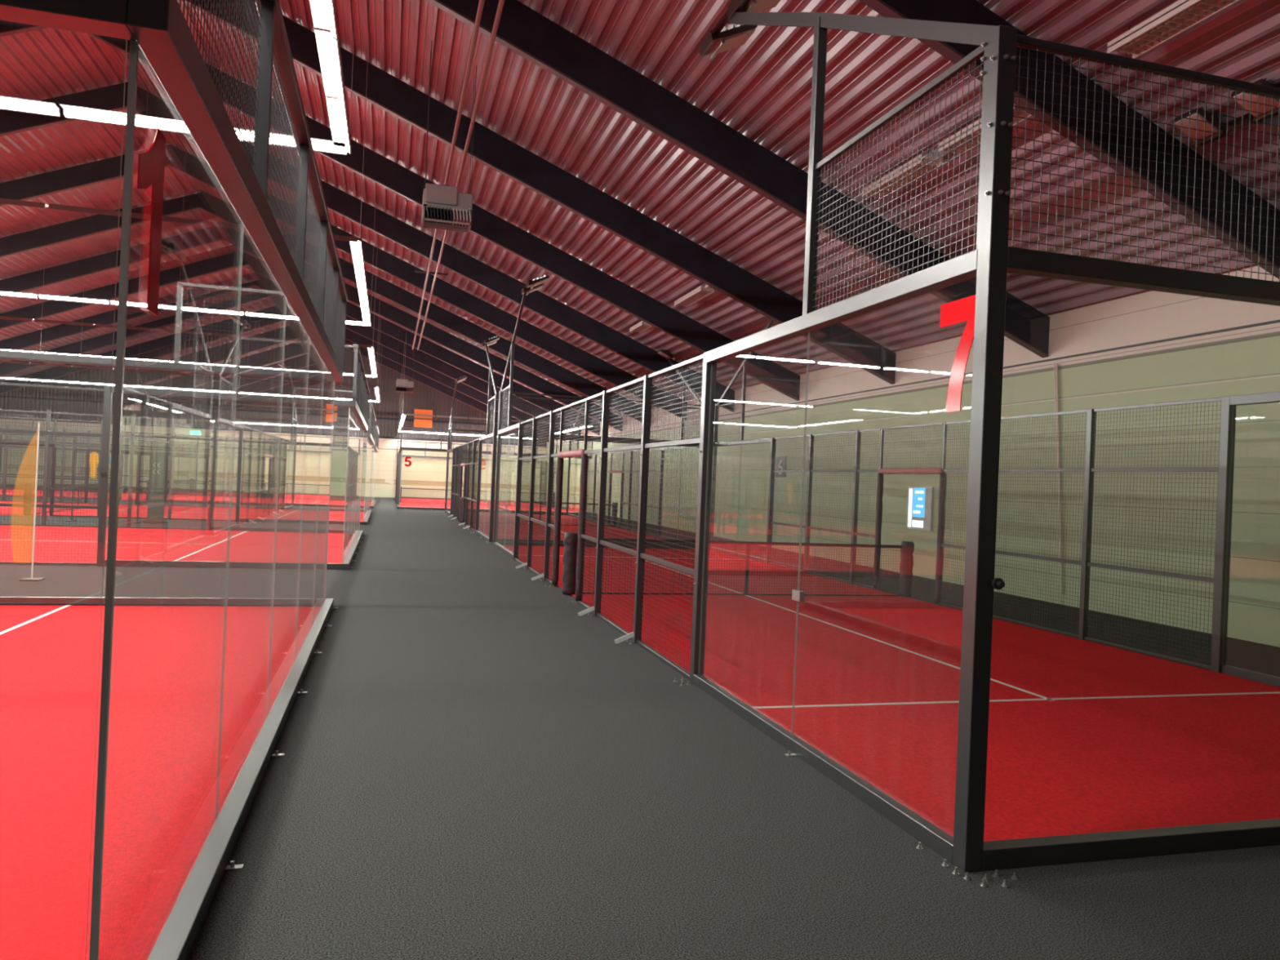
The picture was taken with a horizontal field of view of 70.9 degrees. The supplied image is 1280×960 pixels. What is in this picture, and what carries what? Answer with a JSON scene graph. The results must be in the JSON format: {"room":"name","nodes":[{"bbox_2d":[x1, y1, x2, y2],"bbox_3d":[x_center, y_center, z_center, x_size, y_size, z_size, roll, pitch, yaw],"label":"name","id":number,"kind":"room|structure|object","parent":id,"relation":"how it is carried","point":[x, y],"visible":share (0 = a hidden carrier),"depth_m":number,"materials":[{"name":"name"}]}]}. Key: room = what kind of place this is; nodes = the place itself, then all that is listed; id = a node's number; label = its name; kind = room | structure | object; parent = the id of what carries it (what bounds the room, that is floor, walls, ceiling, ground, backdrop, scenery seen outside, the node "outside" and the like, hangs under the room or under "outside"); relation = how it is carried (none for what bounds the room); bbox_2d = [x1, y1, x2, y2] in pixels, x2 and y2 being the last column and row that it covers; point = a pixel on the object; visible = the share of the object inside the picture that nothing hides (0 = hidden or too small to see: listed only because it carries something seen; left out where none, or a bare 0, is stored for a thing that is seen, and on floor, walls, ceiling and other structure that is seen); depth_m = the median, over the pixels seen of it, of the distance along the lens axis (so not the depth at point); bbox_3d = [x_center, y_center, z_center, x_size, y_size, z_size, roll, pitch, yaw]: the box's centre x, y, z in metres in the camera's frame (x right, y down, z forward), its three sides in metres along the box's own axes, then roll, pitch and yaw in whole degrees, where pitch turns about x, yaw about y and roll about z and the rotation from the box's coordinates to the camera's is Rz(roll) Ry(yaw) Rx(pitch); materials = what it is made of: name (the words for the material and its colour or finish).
{"room":"sports hall","nodes":[
{"label":"sports hall","id":0,"kind":"room"},
{"bbox_2d":[0,318,546,502],"bbox_3d":[-25.099,-5.428,62.173,37.800,12.726,0.240,2,0,-16],"label":"wall","id":1,"kind":"structure","parent":0,"point":[424,397],"depth_m":61.94,"materials":[{"name":"beige paint"}]},
{"bbox_2d":[190,430,200,435],"bbox_3d":[-29.995,-3.190,60.660,0.650,0.270,0.050,2,0,-16],"label":"exit sign","id":2,"kind":"object","parent":1,"relation":"attached to","point":[198,433],"visible":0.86,"depth_m":60.67,"materials":[{"name":"green"}]},
{"bbox_2d":[0,395,511,426],"bbox_3d":[-25.086,-4.674,62.012,37.800,0.120,0.070,2,0,-16],"label":"trim","id":3,"kind":"structure","parent":1,"relation":"attached to","point":[1,396],"depth_m":60.88,"materials":[{"name":"metal"}]},
{"bbox_2d":[0,417,546,446],"bbox_3d":[-25.144,-3.336,62.012,37.800,0.140,0.120,2,0,-16],"label":"trim","id":4,"kind":"structure","parent":1,"relation":"attached to","point":[380,437],"depth_m":63.88,"materials":[{"name":"metal"}]},
{"bbox_2d":[333,406,337,421],"bbox_3d":[-21.674,-4.842,62.841,1.000,1.450,0.070,2,0,-16],"label":"sign","id":5,"kind":"object","parent":1,"relation":"attached to","point":[336,407],"visible":0.2,"depth_m":62.92,"materials":[{"name":"orange"}]},
{"bbox_2d":[413,408,432,427],"bbox_3d":[-15.561,-4.438,64.556,1.280,1.330,0.070,2,0,-16],"label":"sign","id":6,"kind":"object","parent":1,"relation":"attached to","point":[417,423],"visible":1,"depth_m":64.52,"materials":[{"name":"orange plastic"}]},
{"bbox_2d":[0,484,1279,959],"bbox_3d":[-15.428,1.354,26.638,37.800,0.250,73.600,2,0,-16],"label":"floor","id":7,"kind":"structure","parent":0,"point":[473,765],"depth_m":4.75,"materials":[{"name":"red carpet"}]},
{"bbox_2d":[19,422,44,581],"bbox_3d":[-8.906,0.307,13.086,0.430,2.300,0.240,2,0,-16],"label":"flagpole","id":8,"kind":"object","parent":7,"relation":"on","point":[31,579],"visible":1,"depth_m":13.11,"materials":[{"name":"white metal"}]},
{"bbox_2d":[66,448,141,523],"bbox_3d":[-15.484,0.174,26.093,1.760,2.100,0.600,2,0,-16],"label":"metal frame","id":9,"kind":"object","parent":7,"relation":"on","point":[75,448],"visible":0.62,"depth_m":26.10,"materials":[{"name":"grey metal"}]},
{"bbox_2d":[88,452,98,478],"bbox_3d":[-15.796,-0.427,26.001,0.243,0.774,0.060,2,0,-16],"label":"shirt","id":10,"kind":"object","parent":9,"relation":"hanging from","point":[93,455],"visible":0.8,"depth_m":25.97,"materials":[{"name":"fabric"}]},
{"bbox_2d":[0,604,310,959],"bbox_3d":[-12.336,1.277,4.428,19.770,0.014,9.640,2,0,-16],"label":"turf","id":11,"kind":"object","parent":7,"relation":"on","point":[166,664],"visible":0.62,"depth_m":5.50,"materials":[{"name":"red carpet"}]},
{"bbox_2d":[0,0,347,959],"bbox_3d":[-12.231,-0.753,4.441,20.100,4.080,9.837,2,0,-16],"label":"cage","id":12,"kind":"object","parent":11,"relation":"on","point":[160,28],"visible":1,"depth_m":4.29,"materials":[{"name":"grey metal"}]},
{"bbox_2d":[142,452,167,523],"bbox_3d":[-14.367,0.223,26.734,0.600,2.100,0.270,2,0,-16],"label":"banner","id":13,"kind":"object","parent":7,"relation":"on","point":[161,479],"visible":0.84,"depth_m":26.72,"materials":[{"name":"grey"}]},
{"bbox_2d":[0,524,343,564],"bbox_3d":[-16.224,1.160,18.313,19.770,0.014,9.640,2,0,-16],"label":"turf","id":14,"kind":"object","parent":7,"relation":"on","point":[132,544],"visible":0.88,"depth_m":19.46,"materials":[{"name":"red carpet"}]},
{"bbox_2d":[0,336,369,569],"bbox_3d":[-16.119,-0.871,18.326,20.100,4.080,9.837,2,0,-16],"label":"cage","id":15,"kind":"object","parent":14,"relation":"on","point":[358,405],"visible":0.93,"depth_m":16.85,"materials":[{"name":"grey metal"}]},
{"bbox_2d":[0,501,364,521],"bbox_3d":[-20.108,1.043,32.179,19.770,0.014,9.640,2,0,-16],"label":"turf","id":16,"kind":"object","parent":7,"relation":"on","point":[260,513],"visible":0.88,"depth_m":33.07,"materials":[{"name":"red carpet"}]},
{"bbox_2d":[22,480,120,515],"bbox_3d":[-20.088,0.559,32.180,0.230,0.957,9.629,2,0,-16],"label":"net","id":17,"kind":"object","parent":16,"relation":"on","point":[30,491],"visible":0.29,"depth_m":29.62,"materials":[{"name":"black fabric"}]},
{"bbox_2d":[0,403,376,524],"bbox_3d":[-20.003,-0.988,32.192,20.100,4.080,9.837,2,0,-16],"label":"cage","id":18,"kind":"object","parent":16,"relation":"on","point":[371,436],"visible":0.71,"depth_m":30.13,"materials":[{"name":"grey metal"}]},
{"bbox_2d":[0,488,371,506],"bbox_3d":[-24.045,0.924,46.238,19.770,0.014,9.640,2,0,-16],"label":"turf","id":19,"kind":"object","parent":7,"relation":"on","point":[123,496],"visible":0.26,"depth_m":46.90,"materials":[{"name":"red carpet"}]},
{"bbox_2d":[146,478,194,500],"bbox_3d":[-24.025,0.440,46.239,0.230,0.957,9.629,2,0,-16],"label":"net","id":20,"kind":"object","parent":19,"relation":"on","point":[191,479],"visible":0.16,"depth_m":48.46,"materials":[{"name":"black fabric"}]},
{"bbox_2d":[0,413,379,508],"bbox_3d":[-23.939,-1.106,46.251,20.100,4.080,9.837,2,0,-16],"label":"cage","id":21,"kind":"object","parent":19,"relation":"on","point":[375,446],"visible":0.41,"depth_m":43.14,"materials":[{"name":"grey metal"}]},
{"bbox_2d":[400,497,576,512],"bbox_3d":[-10.043,1.549,55.669,9.640,0.014,19.770,2,0,-16],"label":"turf","id":22,"kind":"object","parent":7,"relation":"on","point":[424,503],"visible":0.2,"depth_m":53.89,"materials":[{"name":"red carpet"}]},
{"bbox_2d":[400,486,555,507],"bbox_3d":[-10.024,1.064,55.671,9.629,0.957,0.230,2,0,-16],"label":"net","id":23,"kind":"object","parent":22,"relation":"on","point":[401,497],"visible":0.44,"depth_m":55.05,"materials":[{"name":"black fabric"}]},
{"bbox_2d":[395,426,593,515],"bbox_3d":[-9.951,-0.482,55.656,9.837,4.080,20.100,2,0,-16],"label":"cage","id":24,"kind":"object","parent":22,"relation":"on","point":[399,455],"visible":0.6,"depth_m":49.72,"materials":[{"name":"grey metal"}]},
{"bbox_2d":[466,512,666,542],"bbox_3d":[-3.876,1.739,34.945,6.060,0.014,19.820,2,0,-16],"label":"turf","id":25,"kind":"object","parent":7,"relation":"on","point":[508,528],"visible":0.32,"depth_m":32.62,"materials":[{"name":"red carpet"}]},
{"bbox_2d":[459,497,617,526],"bbox_3d":[-3.884,1.254,35.043,6.189,0.957,0.230,2,0,-16],"label":"net","id":26,"kind":"object","parent":25,"relation":"on","point":[614,514],"visible":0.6,"depth_m":35.05,"materials":[{"name":"black fabric"}]},
{"bbox_2d":[444,335,701,546],"bbox_3d":[-3.823,-1.349,34.842,6.350,6.204,20.217,2,0,-16],"label":"cage","id":27,"kind":"object","parent":7,"relation":"on","point":[454,477],"visible":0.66,"depth_m":30.32,"materials":[{"name":"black metal"}]},
{"bbox_2d":[493,0,1279,887],"bbox_3d":[1.832,-1.179,14.649,6.350,6.204,20.217,2,0,-16],"label":"cage","id":28,"kind":"object","parent":7,"relation":"on","point":[984,311],"visible":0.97,"depth_m":5.94,"materials":[{"name":"grey metal"}]},
{"bbox_2d":[502,545,1279,841],"bbox_3d":[1.779,1.909,14.752,6.060,0.014,19.820,2,0,-16],"label":"turf","id":29,"kind":"object","parent":7,"relation":"on","point":[1084,736],"visible":0.73,"depth_m":7.77,"materials":[{"name":"red carpet"}]},
{"bbox_2d":[561,532,914,596],"bbox_3d":[1.771,1.424,14.851,6.189,0.957,0.230,2,0,-16],"label":"net","id":30,"kind":"object","parent":29,"relation":"on","point":[570,541],"visible":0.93,"depth_m":14.93,"materials":[{"name":"black fabric"}]},
{"bbox_2d":[0,0,1279,421],"bbox_3d":[-15.068,-7.490,26.717,39.440,7.926,73.700,2,0,-16],"label":"ceiling","id":31,"kind":"structure","parent":0,"point":[760,88],"depth_m":16.66,"materials":[{"name":"red metal"}]},
{"bbox_2d":[0,0,355,155],"bbox_3d":[-11.948,-7.794,4.444,19.960,6.303,9.790,2,0,-16],"label":"light frame","id":32,"kind":"object","parent":31,"relation":"hanging from","point":[323,11],"visible":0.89,"depth_m":10.77,"materials":[{"name":"white"}]},
{"bbox_2d":[0,34,376,326],"bbox_3d":[-15.837,-7.912,18.330,19.960,6.303,9.790,2,0,-16],"label":"light frame","id":33,"kind":"object","parent":31,"relation":"hanging from","point":[356,243],"visible":0.73,"depth_m":19.19,"materials":[{"name":"white metal"}]},
{"bbox_2d":[0,148,380,377],"bbox_3d":[-19.720,-8.028,32.196,19.960,6.303,9.790,2,0,-16],"label":"light frame","id":34,"kind":"object","parent":31,"relation":"hanging from","point":[371,349],"visible":0.66,"depth_m":29.56,"materials":[{"name":"white metal"}]},
{"bbox_2d":[0,269,382,402],"bbox_3d":[-23.657,-8.147,46.255,19.960,6.303,9.790,2,0,-16],"label":"light frame","id":35,"kind":"object","parent":31,"relation":"hanging from","point":[375,388],"visible":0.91,"depth_m":47.24,"materials":[{"name":"white metal"}]},
{"bbox_2d":[0,293,565,441],"bbox_3d":[-23.009,-7.496,55.040,37.811,8.274,0.150,2,0,-16],"label":"roof beam","id":36,"kind":"structure","parent":31,"relation":"attached to","point":[104,340],"depth_m":54.62,"materials":[{"name":"metal"}]},
{"bbox_2d":[0,226,622,431],"bbox_3d":[-18.908,-7.372,40.394,37.811,8.274,0.150,2,0,-16],"label":"roof beam","id":37,"kind":"structure","parent":31,"relation":"attached to","point":[97,264],"depth_m":40.54,"materials":[{"name":"metal"}]},
{"bbox_2d":[0,189,651,422],"bbox_3d":[-17.541,-7.331,35.512,37.811,8.274,0.150,2,0,-16],"label":"roof beam","id":38,"kind":"structure","parent":31,"relation":"attached to","point":[97,224],"depth_m":36.99,"materials":[{"name":"grey paint"}]},
{"bbox_2d":[0,144,687,420],"bbox_3d":[-16.174,-7.290,30.630,37.811,8.274,0.150,2,0,-16],"label":"roof beam","id":39,"kind":"structure","parent":31,"relation":"attached to","point":[77,176],"depth_m":32.59,"materials":[{"name":"metal"}]},
{"bbox_2d":[0,81,734,412],"bbox_3d":[-14.806,-7.249,25.748,37.811,8.274,0.150,2,0,-16],"label":"roof beam","id":40,"kind":"structure","parent":31,"relation":"attached to","point":[110,98],"depth_m":27.97,"materials":[{"name":"metal"}]},
{"bbox_2d":[0,19,799,400],"bbox_3d":[-13.439,-7.207,20.866,37.811,8.274,0.150,2,0,-16],"label":"roof beam","id":41,"kind":"structure","parent":31,"relation":"attached to","point":[377,168],"depth_m":23.88,"materials":[{"name":"grey paint"}]},
{"bbox_2d":[395,332,415,393],"bbox_3d":[-11.807,-6.241,45.368,0.850,3.640,0.700,2,0,-16],"label":"heater","id":42,"kind":"object","parent":31,"relation":"hanging from","point":[402,384],"visible":0.95,"depth_m":45.18,"materials":[{"name":"grey metal"}]},
{"bbox_2d":[412,0,484,350],"bbox_3d":[-5.690,-6.423,24.730,0.070,0.070,42.800,2,0,-16],"label":"pipe","id":43,"kind":"object","parent":31,"relation":"hanging from","point":[481,3],"visible":1,"depth_m":15.38,"materials":[{"name":"red metal"}]},
{"bbox_2d":[421,45,476,232],"bbox_3d":[-3.384,-6.135,16.053,0.850,3.180,0.700,2,0,-16],"label":"heater","id":44,"kind":"object","parent":31,"relation":"hanging from","point":[442,206],"visible":1,"depth_m":15.90,"materials":[{"name":"grey metal"}]},
{"bbox_2d":[417,0,504,350],"bbox_3d":[-5.449,-6.413,24.798,0.070,0.070,42.800,2,0,-16],"label":"pipe","id":45,"kind":"object","parent":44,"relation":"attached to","point":[500,5],"visible":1,"depth_m":15.40,"materials":[{"name":"red metal"}]},
{"bbox_2d":[414,253,448,275],"bbox_3d":[-6.518,-7.089,28.232,1.010,1.235,0.050,2,0,-16],"label":"bracket","id":46,"kind":"object","parent":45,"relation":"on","point":[416,271],"visible":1,"depth_m":28.21,"materials":[{"name":"grey metal"}]},
{"bbox_2d":[398,334,592,439],"bbox_3d":[-9.722,-5.459,55.699,9.790,4.673,19.560,2,0,-16],"label":"light frame","id":47,"kind":"object","parent":31,"relation":"hanging from","point":[403,415],"visible":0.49,"depth_m":47.25,"materials":[{"name":"white metal"}]},
{"bbox_2d":[181,0,896,384],"bbox_3d":[-12.072,-7.166,15.984,37.811,8.274,0.150,2,0,-16],"label":"roof beam","id":48,"kind":"structure","parent":31,"relation":"attached to","point":[384,91],"depth_m":18.91,"materials":[{"name":"black metal"}]},
{"bbox_2d":[629,320,652,333],"bbox_3d":[0.038,-4.718,27.284,0.340,0.265,1.400,2,0,-16],"label":"light","id":49,"kind":"object","parent":31,"relation":"hanging from","point":[642,326],"visible":0.84,"depth_m":27.17,"materials":[{"name":"white"}]},
{"bbox_2d":[674,285,714,306],"bbox_3d":[1.346,-4.679,22.613,0.340,0.265,2.100,2,0,-16],"label":"light","id":50,"kind":"object","parent":31,"relation":"hanging from","point":[701,291],"visible":0.97,"depth_m":22.40,"materials":[{"name":"white plastic"}]},
{"bbox_2d":[425,0,1049,357],"bbox_3d":[-10.705,-7.125,11.102,37.811,8.274,0.150,2,0,-16],"label":"roof beam","id":51,"kind":"structure","parent":31,"relation":"attached to","point":[524,31],"depth_m":14.32,"materials":[{"name":"black metal"}]},
{"bbox_2d":[862,147,942,199],"bbox_3d":[3.901,-4.602,13.490,0.340,0.265,1.650,2,0,-16],"label":"light","id":52,"kind":"object","parent":31,"relation":"hanging from","point":[930,157],"visible":0.65,"depth_m":13.30,"materials":[{"name":"white"}]},
{"bbox_2d":[938,103,1032,155],"bbox_3d":[4.440,-4.586,11.564,0.340,0.265,1.550,2,0,-16],"label":"light","id":53,"kind":"object","parent":31,"relation":"hanging from","point":[1022,113],"visible":0.44,"depth_m":11.81,"materials":[{"name":"white"}]},
{"bbox_2d":[858,0,1279,279],"bbox_3d":[-9.338,-7.084,6.220,37.811,8.274,0.150,2,0,-16],"label":"roof beam","id":54,"kind":"structure","parent":31,"relation":"attached to","point":[965,11],"depth_m":10.33,"materials":[{"name":"grey paint"}]},
{"bbox_2d":[1106,0,1239,58],"bbox_3d":[5.289,-4.560,8.531,0.340,0.265,1.850,2,0,-16],"label":"light","id":55,"kind":"object","parent":31,"relation":"hanging from","point":[1181,15],"visible":0.98,"depth_m":8.83,"materials":[{"name":"white"}]},
{"bbox_2d":[545,264,1279,647],"bbox_3d":[2.969,-0.663,31.773,0.200,5.370,73.600,2,0,-16],"label":"wall","id":56,"kind":"structure","parent":0,"point":[1148,316],"depth_m":15.39,"materials":[{"name":"beige paint"}]},
{"bbox_2d":[775,456,786,477],"bbox_3d":[4.213,-0.392,26.880,0.026,0.620,0.700,2,0,-16],"label":"number plate","id":57,"kind":"object","parent":56,"relation":"attached to","point":[783,459],"visible":0.71,"depth_m":26.83,"materials":[{"name":"grey"}]},
{"bbox_2d":[546,319,1279,445],"bbox_3d":[2.927,-2.276,31.748,0.030,0.030,73.600,2,0,-16],"label":"trim","id":58,"kind":"structure","parent":56,"relation":"attached to","point":[1274,321],"depth_m":15.40,"materials":[{"name":"grey metal"}]},
{"bbox_2d":[906,486,933,531],"bbox_3d":[6.144,0.622,19.770,0.060,0.950,0.950,2,0,-16],"label":"wall screen","id":59,"kind":"object","parent":56,"relation":"attached to","point":[920,500],"visible":1,"depth_m":19.70,"materials":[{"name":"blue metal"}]},
{"bbox_2d":[718,374,1279,436],"bbox_3d":[2.905,-1.549,31.748,0.012,0.015,73.600,2,0,-16],"label":"trim","id":60,"kind":"structure","parent":56,"relation":"attached to","point":[1278,375],"depth_m":15.22,"materials":[{"name":"beige metal"}]},
{"bbox_2d":[1053,363,1062,593],"bbox_3d":[7.303,-0.049,15.703,0.036,4.003,0.440,2,0,-16],"label":"conduit","id":61,"kind":"object","parent":56,"relation":"attached to","point":[1055,366],"visible":0.94,"depth_m":15.72,"materials":[{"name":"beige metal"}]},
{"bbox_3d":[-33.588,-2.244,21.523,0.200,5.370,73.600,2,0,-16],"label":"wall","id":62,"kind":"structure","parent":0,"visible":0},
{"bbox_2d":[0,305,549,441],"bbox_3d":[-24.377,-7.537,59.922,37.811,8.274,0.150,2,0,-16],"label":"roof beam","id":63,"kind":"structure","parent":62,"relation":"attached to","point":[55,372],"depth_m":58.93,"materials":[{"name":"grey paint"}]},
{"bbox_2d":[0,271,581,435],"bbox_3d":[-21.642,-7.455,50.158,37.811,8.274,0.150,2,0,-16],"label":"roof beam","id":64,"kind":"structure","parent":62,"relation":"attached to","point":[62,331],"depth_m":50.03,"materials":[{"name":"metal"}]},
{"bbox_2d":[0,250,599,433],"bbox_3d":[-20.275,-7.413,45.276,37.811,8.274,0.150,2,0,-16],"label":"roof beam","id":65,"kind":"structure","parent":62,"relation":"attached to","point":[50,308],"depth_m":45.26,"materials":[{"name":"grey paint"}]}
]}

